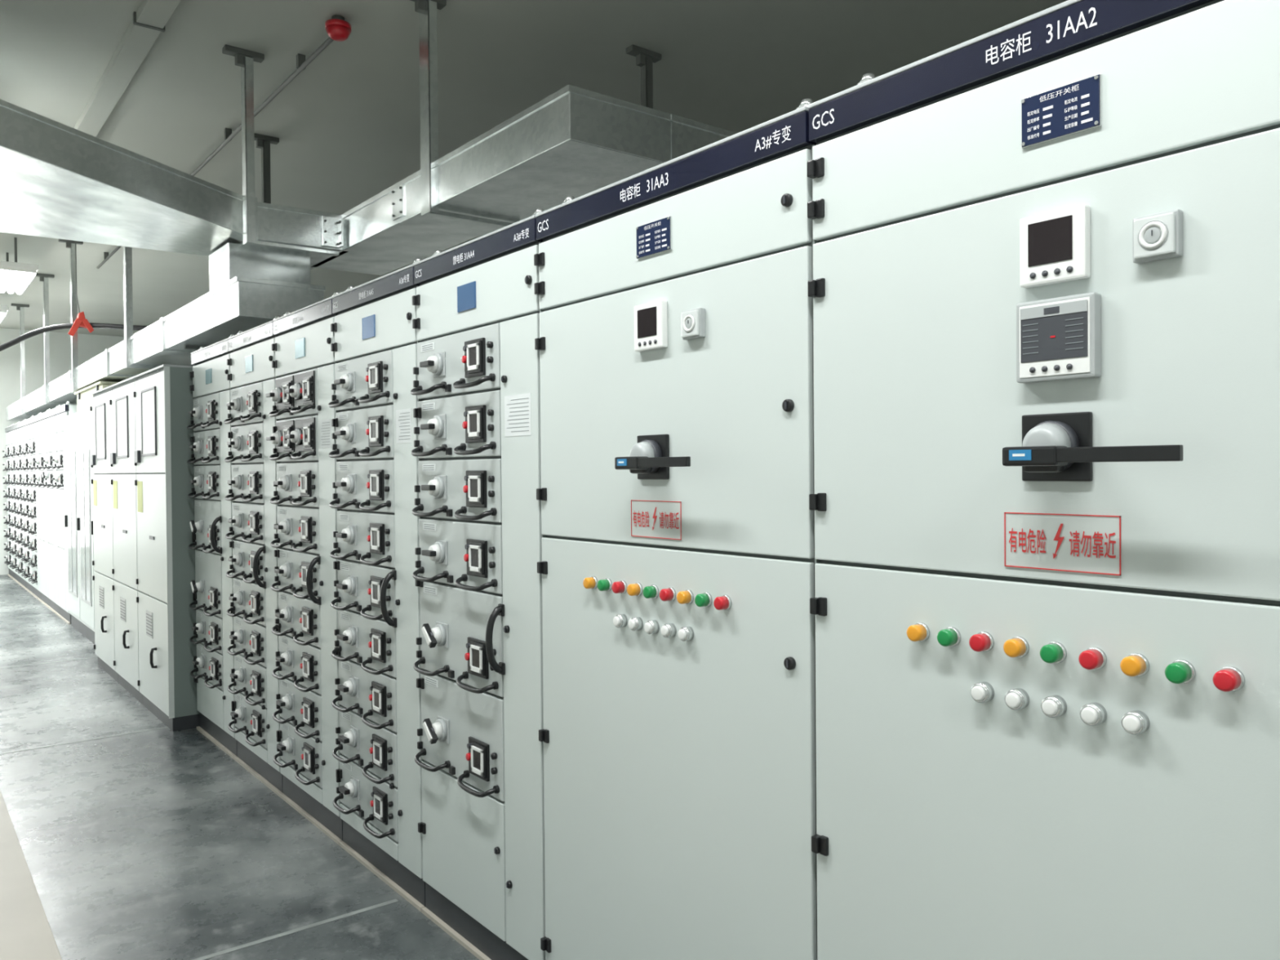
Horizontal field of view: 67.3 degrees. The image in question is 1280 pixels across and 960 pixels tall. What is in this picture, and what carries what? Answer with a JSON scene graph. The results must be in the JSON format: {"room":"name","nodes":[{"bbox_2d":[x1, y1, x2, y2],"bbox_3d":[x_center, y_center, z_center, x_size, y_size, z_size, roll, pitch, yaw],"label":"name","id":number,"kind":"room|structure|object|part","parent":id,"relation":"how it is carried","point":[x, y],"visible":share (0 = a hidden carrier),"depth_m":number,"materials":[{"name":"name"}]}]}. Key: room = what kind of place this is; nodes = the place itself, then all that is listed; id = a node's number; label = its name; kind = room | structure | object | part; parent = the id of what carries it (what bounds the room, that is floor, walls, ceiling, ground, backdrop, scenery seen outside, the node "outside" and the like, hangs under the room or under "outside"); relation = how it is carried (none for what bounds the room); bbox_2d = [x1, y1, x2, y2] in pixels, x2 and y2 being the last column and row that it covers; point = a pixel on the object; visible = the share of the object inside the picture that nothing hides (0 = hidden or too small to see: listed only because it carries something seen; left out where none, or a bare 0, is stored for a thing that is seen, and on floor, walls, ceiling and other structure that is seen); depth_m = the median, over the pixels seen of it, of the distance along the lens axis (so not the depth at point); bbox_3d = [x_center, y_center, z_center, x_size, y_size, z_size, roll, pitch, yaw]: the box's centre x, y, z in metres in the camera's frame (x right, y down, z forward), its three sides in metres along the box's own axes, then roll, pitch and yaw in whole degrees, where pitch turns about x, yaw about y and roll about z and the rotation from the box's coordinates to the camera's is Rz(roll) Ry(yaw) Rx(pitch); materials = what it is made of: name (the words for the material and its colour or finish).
{"room":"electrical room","nodes":[
{"label":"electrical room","id":0,"kind":"room"},
{"bbox_2d":[0,328,124,574],"bbox_3d":[-9.324,-0.443,15.116,7.500,3.770,0.100,-1,1,-38],"label":"wall","id":1,"kind":"structure","parent":0,"point":[89,346],"depth_m":14.91,"materials":[{"name":"paint"}]},
{"bbox_2d":[0,574,479,959],"bbox_3d":[-2.612,1.530,6.600,7.500,0.100,21.600,-1,1,-38],"label":"floor","id":2,"kind":"structure","parent":0,"point":[158,844],"depth_m":4.02,"materials":[{"name":"grey concrete"}]},
{"bbox_2d":[2,423,13,578],"bbox_3d":[-9.110,0.309,14.655,0.958,2.273,0.776,-1,1,-38],"label":"tall cabinet","id":3,"kind":"object","parent":2,"relation":"on","point":[7,430],"visible":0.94,"depth_m":14.39,"materials":[{"name":"metal"}]},
{"bbox_3d":[-9.442,-0.621,14.390,0.016,0.184,0.768,-1,1,-38],"label":"door","id":4,"kind":"part","parent":3,"relation":"part of","materials":[{"name":"paint"}]},
{"bbox_3d":[-9.256,0.410,14.174,0.016,1.860,0.192,-1,1,-38],"label":"cable door","id":5,"kind":"part","parent":3,"relation":"part of","materials":[{"name":"paint"}]},
{"bbox_2d":[7,422,19,583],"bbox_3d":[-8.628,0.311,14.041,0.958,2.273,0.776,-1,1,-38],"label":"tall cabinet","id":6,"kind":"object","parent":2,"relation":"on","point":[15,560],"visible":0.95,"depth_m":13.78,"materials":[{"name":"metal"}]},
{"bbox_3d":[-8.961,-0.619,13.776,0.016,0.184,0.768,-1,1,-38],"label":"door","id":7,"kind":"part","parent":6,"relation":"part of","materials":[{"name":"paint"}]},
{"bbox_3d":[-8.775,0.412,13.561,0.016,1.860,0.192,-1,1,-38],"label":"cable door","id":8,"kind":"part","parent":6,"relation":"part of","materials":[{"name":"paint"}]},
{"bbox_2d":[13,418,26,588],"bbox_3d":[-8.147,0.314,13.427,0.958,2.273,0.776,-1,1,-38],"label":"tall cabinet","id":9,"kind":"object","parent":2,"relation":"on","point":[20,549],"visible":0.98,"depth_m":13.16,"materials":[{"name":"metal"}]},
{"bbox_3d":[-8.480,-0.616,13.162,0.016,0.184,0.768,-1,1,-38],"label":"door","id":10,"kind":"part","parent":9,"relation":"part of","materials":[{"name":"paint"}]},
{"bbox_3d":[-8.293,0.415,12.947,0.016,1.860,0.192,-1,1,-38],"label":"cable door","id":11,"kind":"part","parent":9,"relation":"part of","materials":[{"name":"paint"}]},
{"bbox_2d":[19,416,33,594],"bbox_3d":[-7.666,0.317,12.813,0.958,2.273,0.776,-1,1,-38],"label":"tall cabinet","id":12,"kind":"object","parent":2,"relation":"on","point":[27,569],"visible":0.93,"depth_m":12.53,"materials":[{"name":"metal"}]},
{"bbox_3d":[-7.998,-0.613,12.548,0.016,0.184,0.768,-1,1,-38],"label":"door","id":13,"kind":"part","parent":12,"relation":"part of","materials":[{"name":"paint"}]},
{"bbox_3d":[-7.812,0.418,12.333,0.016,1.860,0.192,-1,1,-38],"label":"cable door","id":14,"kind":"part","parent":12,"relation":"part of","materials":[{"name":"paint"}]},
{"bbox_2d":[0,790,62,959],"bbox_3d":[-4.397,1.508,5.042,1.570,0.006,21.250,-1,1,-38],"label":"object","id":15,"kind":"structure","parent":2,"relation":"on","point":[25,931],"depth_m":3.37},
{"bbox_2d":[26,413,40,600],"bbox_3d":[-7.184,0.320,12.200,0.958,2.273,0.776,-1,1,-38],"label":"tall cabinet","id":16,"kind":"object","parent":2,"relation":"on","point":[34,574],"visible":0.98,"depth_m":11.89,"materials":[{"name":"metal"}]},
{"bbox_3d":[-7.517,-0.610,11.935,0.016,0.184,0.768,-1,1,-38],"label":"door","id":17,"kind":"part","parent":16,"relation":"part of","materials":[{"name":"paint"}]},
{"bbox_3d":[-7.331,0.421,11.719,0.016,1.860,0.192,-1,1,-38],"label":"cable door","id":18,"kind":"part","parent":16,"relation":"part of","materials":[{"name":"paint"}]},
{"bbox_2d":[33,409,49,607],"bbox_3d":[-6.703,0.322,11.586,0.958,2.273,0.776,-1,1,-38],"label":"tall cabinet","id":19,"kind":"object","parent":2,"relation":"on","point":[42,442],"visible":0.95,"depth_m":11.31,"materials":[{"name":"metal"}]},
{"bbox_3d":[-7.036,-0.608,11.321,0.016,0.184,0.768,-1,1,-38],"label":"door","id":20,"kind":"part","parent":19,"relation":"part of","materials":[{"name":"paint"}]},
{"bbox_3d":[-6.849,0.423,11.105,0.016,1.860,0.192,-1,1,-38],"label":"cable door","id":21,"kind":"part","parent":19,"relation":"part of","materials":[{"name":"paint"}]},
{"bbox_2d":[0,657,96,668],"bbox_3d":[-4.888,1.485,7.752,0.998,0.002,0.022,-1,1,-38],"label":"trim","id":22,"kind":"structure","parent":2,"relation":"on","point":[91,657],"depth_m":7.82,"materials":[{"name":"grey metal"}]},
{"bbox_2d":[42,405,59,615],"bbox_3d":[-6.223,0.325,10.971,0.961,2.273,0.776,-1,1,-38],"label":"tall cabinet","id":23,"kind":"object","parent":2,"relation":"on","point":[52,546],"visible":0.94,"depth_m":10.69,"materials":[{"name":"metal"}]},
{"bbox_3d":[-6.554,-0.605,10.707,0.016,0.184,0.768,-1,1,-38],"label":"door","id":24,"kind":"part","parent":23,"relation":"part of","materials":[{"name":"paint"}]},
{"bbox_3d":[-6.368,0.426,10.492,0.016,1.860,0.192,-1,1,-38],"label":"cable door","id":25,"kind":"part","parent":23,"relation":"part of","materials":[{"name":"paint"}]},
{"bbox_2d":[51,401,77,624],"bbox_3d":[-5.740,0.328,10.358,0.958,2.273,0.776,-1,1,-38],"label":"tall cabinet","id":26,"kind":"object","parent":2,"relation":"on","point":[61,411],"visible":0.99,"depth_m":10.07,"materials":[{"name":"metal"}]},
{"bbox_3d":[-6.073,-0.602,10.093,0.016,0.184,0.768,-1,1,-38],"label":"door","id":27,"kind":"part","parent":26,"relation":"part of","materials":[{"name":"paint"}]},
{"bbox_3d":[-5.887,0.429,9.878,0.016,1.860,0.192,-1,1,-38],"label":"cable door","id":28,"kind":"part","parent":26,"relation":"part of","materials":[{"name":"paint"}]},
{"bbox_2d":[64,408,95,644],"bbox_3d":[-4.628,0.409,9.113,1.140,2.120,2.450,-1,1,-38],"label":"enclosure","id":29,"kind":"object","parent":2,"relation":"on","point":[78,520],"visible":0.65,"depth_m":9.00,"materials":[{"name":"paint"}]},
{"bbox_2d":[74,381,118,412],"bbox_3d":[-4.815,-0.748,8.929,0.570,0.199,1.440,-1,1,-38],"label":"junction box","id":30,"kind":"object","parent":29,"relation":"on","point":[84,397],"visible":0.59,"depth_m":8.81,"materials":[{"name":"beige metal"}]},
{"bbox_2d":[0,726,168,754],"bbox_3d":[-3.160,1.495,5.549,0.998,0.002,0.022,-1,1,-38],"label":"trim","id":31,"kind":"structure","parent":2,"relation":"on","point":[166,726],"depth_m":5.51,"materials":[{"name":"grey metal"}]},
{"bbox_2d":[89,386,118,682],"bbox_3d":[-3.732,0.391,7.658,1.046,2.172,0.845,-1,1,-38],"label":"tall cabinet","id":32,"kind":"object","parent":2,"relation":"on","point":[100,408],"visible":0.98,"depth_m":7.32,"materials":[{"name":"metal"}]},
{"bbox_2d":[98,586,103,608],"bbox_3d":[-4.154,0.903,7.418,0.005,0.160,0.180,-1,1,-38],"label":"vent","id":33,"kind":"object","parent":32,"relation":"attached to","point":[100,588],"depth_m":7.41,"materials":[{"name":"white metal"}]},
{"bbox_3d":[-4.113,-0.351,7.356,0.016,0.602,0.837,-1,1,-38],"label":"door","id":34,"kind":"part","parent":32,"relation":"part of","materials":[{"name":"paint"}]},
{"bbox_3d":[-4.107,0.340,7.364,0.016,0.765,0.837,-1,1,-38],"label":"door","id":35,"kind":"part","parent":32,"relation":"part of","materials":[{"name":"paint"}]},
{"bbox_3d":[-4.048,1.089,7.260,0.039,0.128,0.018,-1,1,-38],"label":"door handle","id":36,"kind":"part","parent":32,"relation":"part of","materials":[{"name":"black plastic"}]},
{"bbox_3d":[-4.101,1.062,7.371,0.016,0.664,0.837,-1,1,-38],"label":"door","id":37,"kind":"part","parent":32,"relation":"part of","materials":[{"name":"paint"}]},
{"bbox_2d":[109,376,142,704],"bbox_3d":[-3.206,0.394,6.987,1.046,2.172,0.850,-1,1,-38],"label":"tall cabinet","id":38,"kind":"object","parent":2,"relation":"on","point":[122,402],"visible":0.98,"depth_m":6.65,"materials":[{"name":"metal"}]},
{"bbox_2d":[120,596,125,622],"bbox_3d":[-3.628,0.906,6.747,0.005,0.160,0.180,-1,1,-38],"label":"vent","id":39,"kind":"object","parent":38,"relation":"attached to","point":[122,599],"depth_m":6.74,"materials":[{"name":"white metal"}]},
{"bbox_3d":[-3.587,-0.348,6.685,0.016,0.602,0.842,-1,1,-38],"label":"door","id":40,"kind":"part","parent":38,"relation":"part of","materials":[{"name":"paint"}]},
{"bbox_3d":[-3.581,0.343,6.693,0.016,0.765,0.842,-1,1,-38],"label":"door","id":41,"kind":"part","parent":38,"relation":"part of","materials":[{"name":"paint"}]},
{"bbox_3d":[-3.522,1.092,6.590,0.039,0.128,0.018,-1,1,-38],"label":"door handle","id":42,"kind":"part","parent":38,"relation":"part of","materials":[{"name":"black plastic"}]},
{"bbox_3d":[-3.575,1.065,6.701,0.016,0.664,0.842,-1,1,-38],"label":"door","id":43,"kind":"part","parent":38,"relation":"part of","materials":[{"name":"paint"}]},
{"bbox_2d":[133,364,199,731],"bbox_3d":[-2.676,0.397,6.311,1.046,2.172,0.857,-1,1,-38],"label":"tall cabinet","id":44,"kind":"object","parent":2,"relation":"on","point":[166,562],"visible":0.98,"depth_m":5.76,"materials":[{"name":"metal"}]},
{"bbox_2d":[146,609,152,638],"bbox_3d":[-3.099,0.909,6.073,0.005,0.160,0.180,-1,1,-38],"label":"vent","id":45,"kind":"object","parent":44,"relation":"attached to","point":[148,612],"depth_m":6.07,"materials":[{"name":"white metal"}]},
{"bbox_3d":[-3.058,-0.345,6.010,0.016,0.602,0.847,-1,1,-38],"label":"door","id":46,"kind":"part","parent":44,"relation":"part of","materials":[{"name":"paint"}]},
{"bbox_3d":[-3.052,0.346,6.018,0.016,0.765,0.847,-1,1,-38],"label":"door","id":47,"kind":"part","parent":44,"relation":"part of","materials":[{"name":"paint"}]},
{"bbox_3d":[-3.046,1.068,6.026,0.016,0.664,0.847,-1,1,-38],"label":"door","id":48,"kind":"part","parent":44,"relation":"part of","materials":[{"name":"paint"}]},
{"bbox_3d":[-2.993,1.095,5.915,0.039,0.128,0.018,-1,1,-38],"label":"door handle","id":49,"kind":"part","parent":44,"relation":"part of","materials":[{"name":"black plastic"}]},
{"bbox_2d":[186,333,237,759],"bbox_3d":[-2.088,0.348,5.693,0.961,2.273,0.786,-1,1,-38],"label":"tall cabinet","id":50,"kind":"object","parent":2,"relation":"on","point":[211,588],"visible":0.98,"depth_m":5.39,"materials":[{"name":"metal"}]},
{"bbox_3d":[-2.419,-0.582,5.429,0.016,0.184,0.778,-1,1,-38],"label":"door","id":51,"kind":"part","parent":50,"relation":"part of","materials":[{"name":"paint"}]},
{"bbox_3d":[-2.321,0.302,5.265,0.059,0.208,0.026,-1,1,-38],"label":"long handle","id":52,"kind":"part","parent":50,"relation":"part of","materials":[{"name":"black plastic"}]},
{"bbox_3d":[-2.232,0.449,5.212,0.016,1.860,0.198,-1,1,-38],"label":"cable door","id":53,"kind":"part","parent":50,"relation":"part of","materials":[{"name":"paint"}]},
{"bbox_2d":[223,315,283,795],"bbox_3d":[-1.611,0.351,5.088,0.958,2.273,0.746,-1,1,-38],"label":"tall cabinet","id":54,"kind":"object","parent":2,"relation":"on","point":[251,376],"visible":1,"depth_m":4.78,"materials":[{"name":"metal"}]},
{"bbox_3d":[-1.944,-0.579,4.823,0.016,0.184,0.738,-1,1,-38],"label":"door","id":55,"kind":"part","parent":54,"relation":"part of","materials":[{"name":"paint"}]},
{"bbox_3d":[-1.845,0.424,4.660,0.059,0.208,0.026,-1,1,-38],"label":"long handle","id":56,"kind":"part","parent":54,"relation":"part of","materials":[{"name":"black plastic"}]},
{"bbox_3d":[-1.763,0.452,4.614,0.016,1.860,0.178,-1,1,-38],"label":"cable door","id":57,"kind":"part","parent":54,"relation":"part of","materials":[{"name":"paint"}]},
{"bbox_2d":[191,898,398,959],"bbox_3d":[-1.260,1.506,3.125,0.998,0.002,0.022,-1,1,-38],"label":"trim","id":58,"kind":"structure","parent":2,"relation":"on","point":[391,901],"depth_m":3.21,"materials":[{"name":"grey metal"}]},
{"bbox_2d":[265,291,342,844],"bbox_3d":[-1.145,0.354,4.494,0.958,2.273,0.756,-1,1,-38],"label":"tall cabinet","id":59,"kind":"object","parent":2,"relation":"on","point":[304,364],"visible":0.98,"depth_m":4.18,"materials":[{"name":"metal"}]},
{"bbox_3d":[-1.478,-0.576,4.229,0.016,0.184,0.748,-1,1,-38],"label":"door","id":60,"kind":"part","parent":59,"relation":"part of","materials":[{"name":"paint"}]},
{"bbox_3d":[-1.382,0.427,4.070,0.059,0.208,0.026,-1,1,-38],"label":"long handle","id":61,"kind":"part","parent":59,"relation":"part of","materials":[{"name":"black plastic"}]},
{"bbox_3d":[-1.297,0.455,4.020,0.016,1.860,0.188,-1,1,-38],"label":"cable door","id":62,"kind":"part","parent":59,"relation":"part of","materials":[{"name":"paint"}]},
{"bbox_2d":[328,257,426,911],"bbox_3d":[-0.673,0.356,3.892,0.958,2.273,0.766,-1,1,-38],"label":"tall cabinet","id":63,"kind":"object","parent":2,"relation":"on","point":[375,346],"visible":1,"depth_m":3.58,"materials":[{"name":"metal"}]},
{"bbox_3d":[-1.006,-0.574,3.627,0.016,0.184,0.758,-1,1,-38],"label":"door","id":64,"kind":"part","parent":63,"relation":"part of","materials":[{"name":"paint"}]},
{"bbox_3d":[-0.907,0.430,3.464,0.059,0.208,0.026,-1,1,-38],"label":"long handle","id":65,"kind":"part","parent":63,"relation":"part of","materials":[{"name":"black plastic"}]},
{"bbox_3d":[-0.822,0.457,3.414,0.016,1.860,0.188,-1,1,-38],"label":"cable door","id":66,"kind":"part","parent":63,"relation":"part of","materials":[{"name":"paint"}]},
{"bbox_2d":[410,208,545,959],"bbox_3d":[-0.193,0.359,3.278,0.961,2.273,0.786,-1,1,-38],"label":"tall cabinet","id":67,"kind":"object","parent":2,"relation":"on","point":[477,386],"visible":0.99,"depth_m":2.96,"materials":[{"name":"metal"}]},
{"bbox_3d":[-0.525,-0.571,3.013,0.016,0.184,0.778,-1,1,-38],"label":"door","id":68,"kind":"part","parent":67,"relation":"part of","materials":[{"name":"paint"}]},
{"bbox_3d":[-0.432,0.476,2.858,0.059,0.211,0.026,-1,1,-38],"label":"long handle","id":69,"kind":"part","parent":67,"relation":"part of","materials":[{"name":"black plastic"}]},
{"bbox_3d":[-0.340,0.460,2.800,0.016,1.860,0.208,-1,1,-38],"label":"cable door","id":70,"kind":"part","parent":67,"relation":"part of","materials":[{"name":"paint"}]},
{"bbox_2d":[533,98,817,959],"bbox_3d":[0.351,0.362,2.561,0.990,2.273,1.005,-1,1,-38],"label":"tall cabinet","id":71,"kind":"object","parent":2,"relation":"on","point":[674,344],"visible":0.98,"depth_m":2.22,"materials":[{"name":"metal"}]},
{"bbox_3d":[0.049,-0.054,2.207,0.090,0.106,0.272,-1,1,-38],"label":"rotary handle","id":72,"kind":"part","parent":71,"relation":"part of","materials":[{"name":"black plastic"}]},
{"bbox_3d":[0.030,-0.568,2.306,0.016,0.184,0.997,-1,1,-38],"label":"door","id":73,"kind":"part","parent":71,"relation":"part of","materials":[{"name":"paint"}]},
{"bbox_3d":[0.034,-0.156,2.310,0.016,0.623,0.997,-1,1,-38],"label":"door","id":74,"kind":"part","parent":71,"relation":"part of","materials":[{"name":"paint"}]},
{"bbox_3d":[0.042,0.778,2.320,0.016,1.229,0.997,-1,1,-38],"label":"door","id":75,"kind":"part","parent":71,"relation":"part of","materials":[{"name":"paint"}]},
{"bbox_2d":[806,0,1279,959],"bbox_3d":[0.972,0.366,1.768,0.990,2.273,1.000,-1,1,-38],"label":"tall cabinet","id":76,"kind":"object","parent":2,"relation":"on","point":[1044,288],"visible":1,"depth_m":1.51,"materials":[{"name":"metal"}]},
{"bbox_3d":[0.652,-0.564,1.513,0.016,0.184,0.992,-1,1,-38],"label":"door","id":77,"kind":"part","parent":76,"relation":"part of","materials":[{"name":"paint"}]},
{"bbox_3d":[0.655,-0.153,1.517,0.016,0.623,0.992,-1,1,-38],"label":"door","id":78,"kind":"part","parent":76,"relation":"part of","materials":[{"name":"paint"}]},
{"bbox_3d":[0.663,0.781,1.528,0.016,1.229,0.992,-1,1,-38],"label":"door","id":79,"kind":"part","parent":76,"relation":"part of","materials":[{"name":"paint"}]},
{"bbox_3d":[0.669,-0.050,1.417,0.090,0.106,0.272,-1,1,-38],"label":"rotary handle","id":80,"kind":"part","parent":76,"relation":"part of","materials":[{"name":"black plastic"}]},
{"bbox_2d":[0,0,1068,337],"bbox_3d":[-2.645,-2.340,6.557,7.500,0.100,21.600,-1,1,-38],"label":"ceiling","id":81,"kind":"structure","parent":0,"point":[347,127],"depth_m":5.40,"materials":[{"name":"paint"}]},
{"bbox_2d":[0,305,8,322],"bbox_3d":[-7.873,-2.110,11.608,0.320,0.383,1.200,-1,1,-38],"label":"lamp","id":82,"kind":"object","parent":81,"relation":"hanging from","point":[3,309],"visible":1,"depth_m":11.22,"materials":[{"name":"white plastic"}]},
{"bbox_2d":[0,237,38,294],"bbox_3d":[-6.145,-2.101,9.405,0.320,0.383,1.200,-1,1,-38],"label":"lamp","id":83,"kind":"object","parent":81,"relation":"hanging from","point":[15,276],"visible":1,"depth_m":9.09,"materials":[{"name":"white plastic"}]},
{"bbox_3d":[-6.145,-2.157,9.405,0.020,0.270,0.800,-1,1,-38],"label":"stem","id":84,"kind":"part","parent":83,"relation":"part of","materials":[{"name":"grey paint"}]},
{"bbox_2d":[0,240,148,351],"bbox_3d":[-4.997,-1.354,9.340,7.964,1.894,0.924,-1,1,-18],"label":"power cable","id":85,"kind":"object","parent":81,"relation":"hanging from","point":[81,322],"visible":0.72,"depth_m":8.95,"materials":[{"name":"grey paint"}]},
{"bbox_2d":[73,0,180,137],"bbox_3d":[-2.435,-2.244,4.752,0.140,0.056,7.500,-1,1,-38],"label":"channel","id":86,"kind":"object","parent":81,"relation":"attached to","point":[151,17],"depth_m":5.11,"materials":[{"name":"grey metal"}]},
{"bbox_2d":[4,133,325,421],"bbox_3d":[-5.636,-1.577,9.931,0.784,1.450,12.204,-1,1,-38],"label":"cable tray","id":87,"kind":"object","parent":81,"relation":"hanging from","point":[238,304],"visible":0.66,"depth_m":6.46,"materials":[{"name":"metal"}]},
{"bbox_2d":[96,36,333,268],"bbox_3d":[-3.624,-2.251,7.467,0.040,0.082,6.760,-1,1,-38],"label":"conduit","id":88,"kind":"object","parent":81,"relation":"attached to","point":[301,64],"depth_m":5.60,"materials":[{"name":"grey metal"}]},
{"bbox_2d":[324,14,351,41],"bbox_3d":[-1.489,-2.228,4.745,0.124,0.104,0.124,-1,1,-38],"label":"bell","id":89,"kind":"object","parent":81,"relation":"attached to","point":[338,29],"visible":1,"depth_m":4.71,"materials":[{"name":"red metal"}]},
{"bbox_2d":[0,0,737,291],"bbox_3d":[-1.554,-1.669,4.849,8.616,1.223,3.126,-1,1,-17],"label":"cable tray","id":90,"kind":"object","parent":81,"relation":"hanging from","point":[58,180],"visible":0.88,"depth_m":4.67,"materials":[{"name":"metal"}]}
]}

